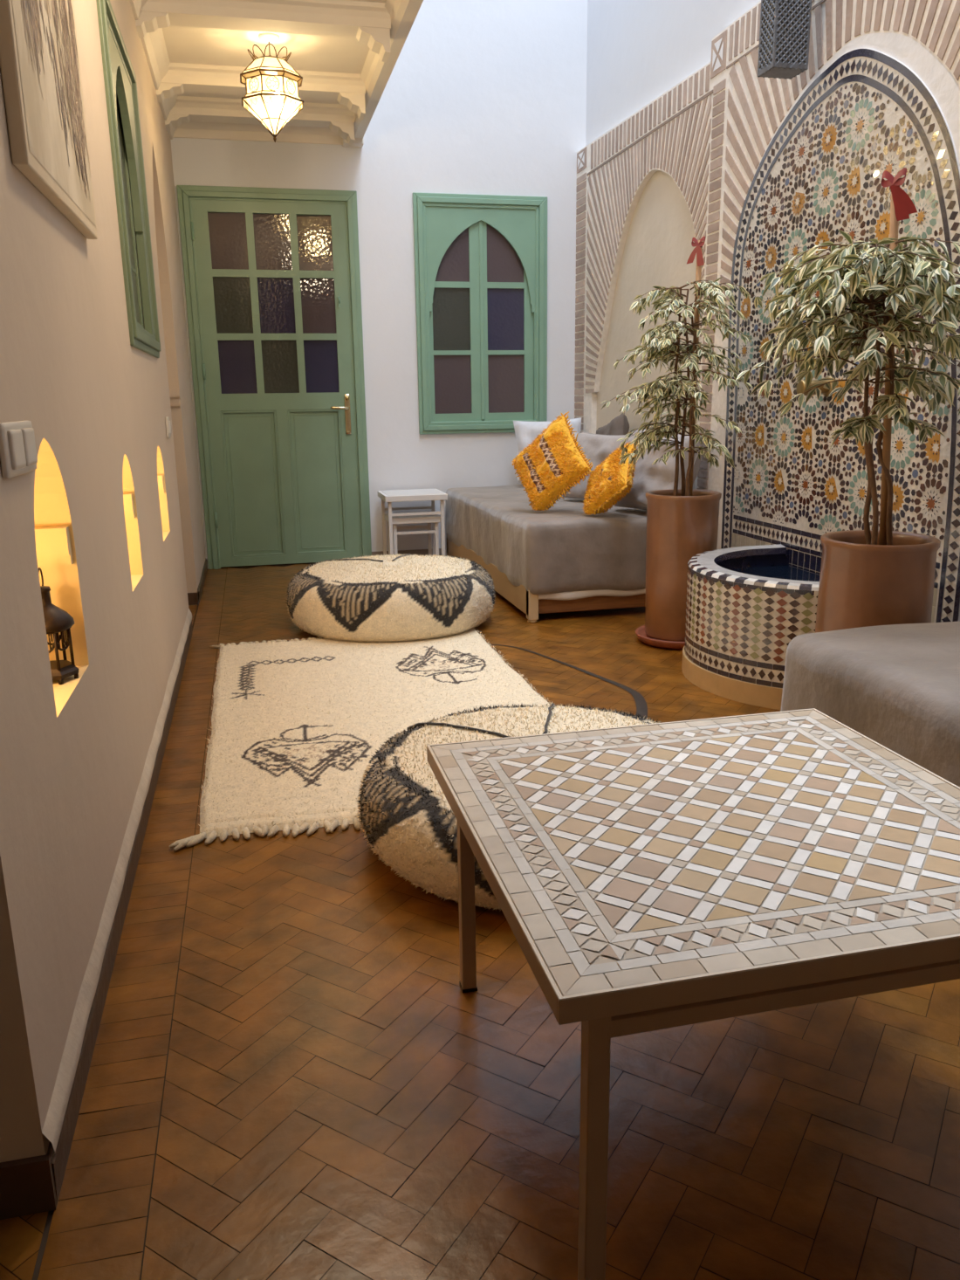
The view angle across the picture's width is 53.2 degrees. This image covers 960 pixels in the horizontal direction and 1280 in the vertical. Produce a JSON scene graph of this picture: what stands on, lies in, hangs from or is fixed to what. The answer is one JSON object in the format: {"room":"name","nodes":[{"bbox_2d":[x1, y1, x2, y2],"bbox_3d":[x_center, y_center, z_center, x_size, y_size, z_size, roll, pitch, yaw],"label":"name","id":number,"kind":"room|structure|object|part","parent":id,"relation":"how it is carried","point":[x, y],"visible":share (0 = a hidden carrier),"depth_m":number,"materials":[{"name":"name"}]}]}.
{"room":"traditional dwelling","nodes":[
{"label":"traditional dwelling","id":0,"kind":"room"},
{"bbox_2d":[0,0,206,1188],"bbox_3d":[-1.435,-0.687,1.780,1.300,2.460,7.544,-4,15,-13],"label":"wall","id":1,"kind":"structure","parent":0,"point":[109,512],"depth_m":1.69,"materials":[{"name":"paint"}]},
{"bbox_2d":[0,420,37,478],"bbox_3d":[-0.621,-0.259,1.294,0.014,0.070,0.180,-4,15,-13],"label":"light switch","id":2,"kind":"object","parent":1,"relation":"attached to","point":[18,456],"visible":1,"depth_m":1.26,"materials":[{"name":"beige plastic"}]},
{"bbox_2d":[0,0,97,239],"bbox_3d":[-0.753,-1.263,1.594,0.024,1.012,0.688,-4,15,-13],"label":"canvas painting","id":3,"kind":"object","parent":1,"relation":"attached to","point":[40,68],"visible":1,"depth_m":1.59,"materials":[{"name":"fabric"}]},
{"bbox_2d":[38,567,79,684],"bbox_3d":[-0.728,-0.026,1.609,0.089,0.193,0.088,-4,15,-13],"label":"candle lantern","id":4,"kind":"object","parent":1,"relation":"in","point":[57,620],"visible":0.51,"depth_m":1.60,"materials":[{"name":"metal"}]},
{"bbox_2d":[0,558,207,1219],"bbox_3d":[-1.720,0.154,3.335,1.308,0.075,4.834,-4,15,-13],"label":"baseboard","id":5,"kind":"structure","parent":1,"relation":"attached to","point":[27,1185],"depth_m":1.38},
{"bbox_2d":[41,608,192,1158],"bbox_3d":[-0.895,0.254,2.674,0.012,0.051,3.140,-4,15,-13],"label":"trim","id":6,"kind":"structure","parent":1,"relation":"attached to","point":[54,1119],"depth_m":1.61,"materials":[{"name":"paint"}]},
{"bbox_2d":[96,0,160,357],"bbox_3d":[-1.097,-1.382,2.977,0.058,0.940,0.844,-4,15,-13],"label":"window","id":7,"kind":"structure","parent":1,"relation":"in","point":[120,78],"depth_m":3.10,"materials":[{"name":"green wood"}]},
{"bbox_3d":[-1.118,-1.375,2.973,0.006,0.750,0.540,-4,15,-13],"label":"glass pane","id":8,"kind":"part","parent":7,"relation":"part of","materials":[{"name":"glass"}]},
{"bbox_3d":[-1.094,-1.382,2.977,0.024,0.800,0.704,-4,15,-13],"label":"arched panel","id":9,"kind":"part","parent":7,"relation":"part of","materials":[{"name":"green wood"}]},
{"bbox_2d":[165,416,171,438],"bbox_3d":[-1.198,-0.817,3.688,0.013,0.080,0.100,-4,15,-13],"label":"light switch","id":10,"kind":"object","parent":1,"relation":"attached to","point":[167,418],"visible":1,"depth_m":3.65,"materials":[{"name":"beige plastic"}]},
{"bbox_2d":[129,0,423,147],"bbox_3d":[-0.359,-2.290,1.641,3.796,0.995,7.544,-4,15,-13],"label":"ceiling","id":11,"kind":"structure","parent":0,"point":[346,53],"depth_m":4.25,"materials":[{"name":"paint"}]},
{"bbox_2d":[240,32,304,142],"bbox_3d":[-0.884,-2.335,4.073,0.259,0.406,0.259,-4,15,-13],"label":"pendant lantern","id":12,"kind":"object","parent":11,"relation":"hanging from","point":[269,37],"visible":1,"depth_m":4.04,"materials":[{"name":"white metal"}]},
{"bbox_3d":[-0.885,-2.459,4.042,0.172,0.044,0.172,-11,17,-34],"label":"crown","id":13,"kind":"part","parent":12,"relation":"part of","materials":[{"name":"gold metal"}]},
{"bbox_3d":[-0.871,-2.477,4.041,0.092,0.096,0.106,-4,15,-13],"label":"hanging rod","id":14,"kind":"part","parent":12,"relation":"part of","materials":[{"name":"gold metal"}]},
{"bbox_3d":[-0.860,-2.289,4.079,0.044,0.085,0.044,-4,15,-13],"label":"bulb","id":15,"kind":"part","parent":12,"relation":"part of","materials":[{"name":"white glass"}]},
{"bbox_2d":[757,0,812,79],"bbox_3d":[1.033,-2.679,3.128,0.132,1.495,0.108,-4,15,-13],"label":"hanging lantern","id":16,"kind":"object","parent":11,"relation":"hanging from","point":[784,35],"visible":1,"depth_m":3.25,"materials":[{"name":"grey metal"}]},
{"bbox_2d":[170,0,587,568],"bbox_3d":[-0.554,-3.727,5.303,2.376,6.600,0.140,-4,15,-13],"label":"wall","id":17,"kind":"structure","parent":0,"point":[479,97],"depth_m":5.58,"materials":[{"name":"paint"}]},
{"bbox_2d":[176,185,371,569],"bbox_3d":[-1.168,-1.493,5.620,0.985,2.130,0.104,-4,15,-13],"label":"door","id":18,"kind":"structure","parent":17,"relation":"in","point":[272,275],"depth_m":5.61,"materials":[{"name":"paint"}]},
{"bbox_3d":[-1.417,-2.244,5.403,0.212,0.308,0.006,-3,14,-9],"label":"glass pane","id":19,"kind":"part","parent":18,"relation":"part of","materials":[{"name":"grey"}]},
{"bbox_3d":[-1.412,-1.912,5.487,0.212,0.313,0.006,-3,14,-9],"label":"glass pane","id":20,"kind":"part","parent":18,"relation":"part of","materials":[{"name":"grey"}]},
{"bbox_3d":[-1.407,-1.584,5.570,0.212,0.306,0.006,-3,14,-9],"label":"glass pane","id":21,"kind":"part","parent":18,"relation":"part of","materials":[{"name":"blue"}]},
{"bbox_3d":[-1.353,-0.928,5.734,0.318,0.865,0.019,-4,15,-13],"label":"panel","id":22,"kind":"part","parent":18,"relation":"part of","materials":[{"name":"paint"}]},
{"bbox_3d":[-1.180,-2.261,5.456,0.209,0.308,0.006,-3,14,-9],"label":"glass pane","id":23,"kind":"part","parent":18,"relation":"part of","materials":[{"name":"grey"}]},
{"bbox_3d":[-1.175,-1.929,5.540,0.209,0.313,0.006,-3,14,-9],"label":"glass pane","id":24,"kind":"part","parent":18,"relation":"part of","materials":[{"name":"blue"}]},
{"bbox_3d":[-1.170,-1.601,5.623,0.209,0.306,0.006,-3,14,-9],"label":"glass pane","id":25,"kind":"part","parent":18,"relation":"part of","materials":[{"name":"grey"}]},
{"bbox_3d":[-0.948,-2.277,5.508,0.203,0.308,0.021,-2,14,-6],"label":"glass pane","id":26,"kind":"part","parent":18,"relation":"part of","materials":[{"name":"grey"}]},
{"bbox_3d":[-0.984,-0.955,5.817,0.310,0.865,0.019,-4,15,-13],"label":"panel","id":27,"kind":"part","parent":18,"relation":"part of","materials":[{"name":"paint"}]},
{"bbox_3d":[-0.943,-1.945,5.592,0.203,0.313,0.006,-3,14,-9],"label":"glass pane","id":28,"kind":"part","parent":18,"relation":"part of","materials":[{"name":"grey"}]},
{"bbox_3d":[-0.939,-1.617,5.675,0.203,0.306,0.006,-3,14,-9],"label":"glass pane","id":29,"kind":"part","parent":18,"relation":"part of","materials":[{"name":"blue"}]},
{"bbox_3d":[-0.834,-1.379,5.700,0.112,0.021,0.048,-4,15,-13],"label":"lever","id":30,"kind":"part","parent":18,"relation":"part of","materials":[{"name":"gold metal"}]},
{"bbox_3d":[-0.792,-1.352,5.746,0.033,0.235,0.010,-4,15,-13],"label":"handle plate","id":31,"kind":"part","parent":18,"relation":"part of","materials":[{"name":"gold metal"}]},
{"bbox_2d":[371,548,441,556],"bbox_3d":[-0.451,-0.540,6.043,0.461,0.055,0.012,-4,15,-13],"label":"baseboard","id":32,"kind":"structure","parent":17,"relation":"attached to","point":[422,552],"depth_m":6.04,"materials":[{"name":"brown wood"}]},
{"bbox_2d":[412,192,547,433],"bbox_3d":[0.013,-1.954,5.811,0.811,1.367,0.065,-4,15,-13],"label":"window","id":33,"kind":"structure","parent":17,"relation":"in","point":[481,260],"depth_m":5.80,"materials":[{"name":"green paint"}]},
{"bbox_3d":[-0.174,-1.935,5.792,0.239,0.368,0.006,-4,15,-13],"label":"glass pane","id":34,"kind":"part","parent":33,"relation":"part of","materials":[{"name":"grey"}]},
{"bbox_3d":[-0.180,-2.326,5.694,0.239,0.386,0.006,-4,15,-13],"label":"glass pane","id":35,"kind":"part","parent":33,"relation":"part of","materials":[{"name":"grey"}]},
{"bbox_3d":[-0.169,-1.567,5.886,0.239,0.355,0.006,-4,15,-13],"label":"glass pane","id":36,"kind":"part","parent":33,"relation":"part of","materials":[{"name":"grey"}]},
{"bbox_3d":[0.150,-2.349,5.767,0.240,0.386,0.006,-4,15,-13],"label":"glass pane","id":37,"kind":"part","parent":33,"relation":"part of","materials":[{"name":"grey"}]},
{"bbox_3d":[0.155,-1.959,5.866,0.240,0.368,0.006,-4,15,-13],"label":"glass pane","id":38,"kind":"part","parent":33,"relation":"part of","materials":[{"name":"blue"}]},
{"bbox_3d":[0.161,-1.591,5.959,0.240,0.355,0.006,-4,15,-13],"label":"glass pane","id":39,"kind":"part","parent":33,"relation":"part of","materials":[{"name":"grey"}]},
{"bbox_2d":[0,562,959,1279],"bbox_3d":[-0.277,0.445,2.418,3.676,0.081,7.684,-4,15,-13],"label":"floor","id":40,"kind":"structure","parent":0,"point":[292,1075],"depth_m":1.39,"materials":[{"name":"wood"}]},
{"bbox_2d":[169,627,555,851],"bbox_3d":[-0.347,0.204,3.164,1.164,0.024,1.945,-4,15,-13],"label":"shaggy rug","id":41,"kind":"object","parent":40,"relation":"on","point":[297,726],"visible":0.71,"depth_m":3.06,"materials":[{"name":"fabric"}]},
{"bbox_2d":[285,553,495,642],"bbox_3d":[-0.395,-0.213,4.276,0.935,0.284,0.934,-4,15,-13],"label":"pouf","id":42,"kind":"object","parent":40,"relation":"on","point":[377,598],"visible":1,"depth_m":3.94,"materials":[{"name":"fabric"}]},
{"bbox_2d":[384,510,440,556],"bbox_3d":[-0.407,-0.610,5.816,0.306,0.302,0.296,-4,15,-13],"label":"side table","id":43,"kind":"object","parent":40,"relation":"on","point":[435,519],"visible":0.63,"depth_m":5.68,"materials":[{"name":"white wood"}]},
{"bbox_3d":[-0.556,-0.613,5.906,0.020,0.267,0.020,-4,15,-13],"label":"leg","id":44,"kind":"part","parent":43,"relation":"part of","materials":[{"name":"white wood"}]},
{"bbox_3d":[-0.501,-0.556,5.679,0.020,0.267,0.020,-4,15,-13],"label":"leg","id":45,"kind":"part","parent":43,"relation":"part of","materials":[{"name":"white wood"}]},
{"bbox_3d":[-0.409,-0.756,5.779,0.270,0.002,0.260,-4,15,-13],"label":"inset panel","id":46,"kind":"part","parent":43,"relation":"part of","materials":[{"name":"grey wood"}]},
{"bbox_3d":[-0.435,-0.694,5.915,0.230,0.016,0.012,-4,15,-13],"label":"rail","id":47,"kind":"part","parent":43,"relation":"part of","materials":[{"name":"white wood"}]},
{"bbox_3d":[-0.380,-0.637,5.689,0.230,0.016,0.012,-4,15,-13],"label":"rail","id":48,"kind":"part","parent":43,"relation":"part of","materials":[{"name":"white wood"}]},
{"bbox_3d":[-0.313,-0.630,5.961,0.020,0.267,0.020,-4,15,-13],"label":"leg","id":49,"kind":"part","parent":43,"relation":"part of","materials":[{"name":"white wood"}]},
{"bbox_3d":[-0.258,-0.574,5.734,0.020,0.267,0.020,-4,15,-13],"label":"leg","id":50,"kind":"part","parent":43,"relation":"part of","materials":[{"name":"white wood"}]},
{"bbox_2d":[378,488,447,556],"bbox_3d":[-0.406,-0.673,5.790,0.366,0.437,0.356,-4,15,-13],"label":"side table","id":51,"kind":"object","parent":40,"relation":"on","point":[390,496],"visible":0.75,"depth_m":5.64,"materials":[{"name":"white wood"}]},
{"bbox_3d":[-0.591,-0.681,5.902,0.020,0.402,0.020,-4,15,-13],"label":"leg","id":52,"kind":"part","parent":51,"relation":"part of","materials":[{"name":"white wood"}]},
{"bbox_3d":[-0.522,-0.610,5.619,0.020,0.402,0.020,-4,15,-13],"label":"leg","id":53,"kind":"part","parent":51,"relation":"part of","materials":[{"name":"white wood"}]},
{"bbox_3d":[-0.442,-0.810,5.906,0.290,0.016,0.012,-4,15,-13],"label":"rail","id":54,"kind":"part","parent":51,"relation":"part of","materials":[{"name":"white wood"}]},
{"bbox_3d":[-0.409,-0.884,5.736,0.330,0.002,0.320,-4,15,-13],"label":"inset panel","id":55,"kind":"part","parent":51,"relation":"part of","materials":[{"name":"grey wood"}]},
{"bbox_3d":[-0.373,-0.739,5.622,0.290,0.016,0.012,-4,15,-13],"label":"rail","id":56,"kind":"part","parent":51,"relation":"part of","materials":[{"name":"white wood"}]},
{"bbox_3d":[-0.289,-0.703,5.970,0.020,0.402,0.020,-4,15,-13],"label":"leg","id":57,"kind":"part","parent":51,"relation":"part of","materials":[{"name":"white wood"}]},
{"bbox_3d":[-0.220,-0.632,5.686,0.020,0.402,0.020,-4,15,-13],"label":"leg","id":58,"kind":"part","parent":51,"relation":"part of","materials":[{"name":"white wood"}]},
{"bbox_2d":[357,702,660,910],"bbox_3d":[0.142,0.337,2.188,0.854,0.227,0.854,-4,15,-13],"label":"pouf","id":59,"kind":"object","parent":40,"relation":"on","point":[408,820],"visible":0.32,"depth_m":2.02,"materials":[{"name":"fabric"}]},
{"bbox_2d":[445,484,646,622],"bbox_3d":[0.403,-0.542,5.193,0.856,0.454,1.902,-4,15,-13],"label":"daybed","id":60,"kind":"object","parent":40,"relation":"on","point":[561,558],"visible":0.82,"depth_m":4.32,"materials":[{"name":"grey fabric"}]},
{"bbox_3d":[0.233,-0.154,4.285,0.045,0.150,0.045,-4,15,-13],"label":"leg","id":61,"kind":"part","parent":60,"relation":"part of","materials":[{"name":"beige wood"}]},
{"bbox_2d":[513,417,581,483],"bbox_3d":[0.423,-1.155,5.847,0.433,0.385,0.176,-3,14,-7],"label":"cushion","id":62,"kind":"object","parent":60,"relation":"on","point":[526,432],"visible":0.33,"depth_m":5.79,"materials":[{"name":"fabric"}]},
{"bbox_2d":[511,411,593,510],"bbox_3d":[0.333,-0.837,4.487,0.493,0.450,0.241,7,16,28],"label":"cushion","id":63,"kind":"object","parent":60,"relation":"on","point":[553,463],"visible":1,"depth_m":4.43,"materials":[{"name":"yellow fabric"}]},
{"bbox_3d":[0.622,-0.179,4.386,0.808,0.070,0.025,-4,15,-13],"label":"rail","id":64,"kind":"part","parent":60,"relation":"part of","materials":[{"name":"brown wood"}]},
{"bbox_2d":[563,431,633,499],"bbox_3d":[0.624,-0.892,4.923,0.239,0.339,0.425,-13,18,-39],"label":"cushion","id":65,"kind":"object","parent":60,"relation":"on","point":[596,447],"visible":0.38,"depth_m":4.90,"materials":[{"name":"beige fabric"}]},
{"bbox_2d":[582,441,637,515],"bbox_3d":[0.586,-0.732,4.322,0.247,0.321,0.379,3,15,15],"label":"cushion","id":66,"kind":"object","parent":60,"relation":"on","point":[610,481],"visible":0.91,"depth_m":4.25,"materials":[{"name":"yellow fabric"}]},
{"bbox_2d":[596,411,629,435],"bbox_3d":[0.714,-1.028,5.242,0.136,0.438,0.485,-4,15,-12],"label":"cushion","id":67,"kind":"object","parent":60,"relation":"on","point":[619,425],"visible":0.28,"depth_m":5.08,"materials":[{"name":"fabric"}]},
{"bbox_2d":[615,426,705,509],"bbox_3d":[0.816,-0.786,4.415,0.266,0.374,0.439,-9,16,-29],"label":"cushion","id":68,"kind":"object","parent":60,"relation":"on","point":[649,477],"visible":0.27,"depth_m":4.33,"materials":[{"name":"beige fabric"}]},
{"bbox_2d":[488,643,647,718],"bbox_3d":[0.338,0.157,3.348,0.345,0.001,1.312,-4,15,-13],"label":"trim","id":69,"kind":"structure","parent":40,"relation":"on","point":[642,707],"depth_m":3.28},
{"bbox_2d":[635,625,685,649],"bbox_3d":[0.812,-0.015,3.930,0.348,0.040,0.348,-4,15,-13],"label":"saucer","id":70,"kind":"object","parent":40,"relation":"on","point":[640,632],"visible":0.3,"depth_m":3.81,"materials":[{"name":"red ceramic"}]},
{"bbox_2d":[600,236,765,641],"bbox_3d":[0.775,-0.758,3.736,0.544,1.516,0.516,-9,16,-30],"label":"potted ficus","id":71,"kind":"object","parent":70,"relation":"on","point":[683,524],"visible":0.99,"depth_m":3.69,"materials":[{"name":"plant"}]},
{"bbox_2d":[645,488,722,641],"bbox_3d":[0.807,-0.304,3.857,0.294,0.575,0.294,-4,15,-13],"label":"pot","id":72,"kind":"object","parent":71,"relation":"attached to","point":[683,524],"depth_m":3.74,"materials":[{"name":"ceramic"}]},
{"bbox_2d":[426,708,959,1279],"bbox_3d":[0.340,0.439,1.364,0.706,0.432,0.705,-4,15,-13],"label":"coffee table","id":73,"kind":"object","parent":40,"relation":"on","point":[647,877],"visible":1,"depth_m":1.15,"materials":[{"name":"tile"}]},
{"bbox_3d":[-0.023,0.396,1.594,0.024,0.405,0.024,-4,15,-13],"label":"leg","id":74,"kind":"part","parent":73,"relation":"part of","materials":[{"name":"beige metal"}]},
{"bbox_3d":[0.119,0.542,1.007,0.024,0.405,0.024,-4,15,-13],"label":"leg","id":75,"kind":"part","parent":73,"relation":"part of","materials":[{"name":"beige metal"}]},
{"bbox_3d":[0.409,0.371,1.034,0.576,0.020,0.014,-4,15,-13],"label":"cross rail","id":76,"kind":"part","parent":73,"relation":"part of","materials":[{"name":"brown wood"}]},
{"bbox_2d":[681,544,820,709],"bbox_3d":[1.007,-0.067,3.377,0.554,0.406,0.851,-4,15,-13],"label":"fountain","id":77,"kind":"object","parent":40,"relation":"on","point":[746,606],"visible":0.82,"depth_m":3.13,"materials":[{"name":"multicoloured tile"}]},
{"bbox_2d":[736,167,959,633],"bbox_3d":[1.062,-0.437,2.574,0.680,1.516,0.639,-4,15,-13],"label":"potted ficus","id":78,"kind":"object","parent":40,"relation":"on","point":[884,576],"visible":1,"depth_m":2.49,"materials":[{"name":"plant"}]},
{"bbox_2d":[815,529,941,633],"bbox_3d":[1.103,0.005,2.709,0.306,0.592,0.306,-4,15,-13],"label":"pot","id":79,"kind":"object","parent":78,"relation":"attached to","point":[868,578],"depth_m":2.55,"materials":[{"name":"ceramic"}]},
{"bbox_2d":[780,621,959,787],"bbox_3d":[1.327,0.373,1.608,0.735,0.411,1.972,-4,15,-13],"label":"daybed","id":80,"kind":"object","parent":40,"relation":"on","point":[898,686],"visible":0.52,"depth_m":2.11,"materials":[{"name":"grey fabric"}]},
{"bbox_2d":[585,0,761,145],"bbox_3d":[1.524,-2.924,2.013,0.120,6.600,7.684,-4,15,-13],"label":"wall","id":81,"kind":"structure","parent":0,"point":[638,51],"depth_m":4.86,"materials":[{"name":"paint"}]},
{"bbox_2d":[574,0,959,549],"bbox_3d":[1.069,-1.304,4.138,0.062,2.430,3.943,-4,15,-13],"label":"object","id":82,"kind":"structure","parent":81,"relation":"attached to","point":[683,167],"depth_m":4.39,"materials":[{"name":"paint"}]},
{"bbox_2d":[721,32,959,622],"bbox_3d":[1.244,-0.944,3.386,0.047,2.095,1.532,-4,15,-13],"label":"mosaic","id":83,"kind":"object","parent":81,"relation":"attached to","point":[883,102],"visible":0.62,"depth_m":3.28,"materials":[{"name":"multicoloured tile"}]},
{"bbox_2d":[797,376,835,397],"bbox_3d":[1.176,-0.889,3.366,0.117,0.072,0.072,-4,15,-13],"label":"spout","id":84,"kind":"object","parent":83,"relation":"attached to","point":[801,388],"visible":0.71,"depth_m":3.35,"materials":[{"name":"gold metal"}]}
]}

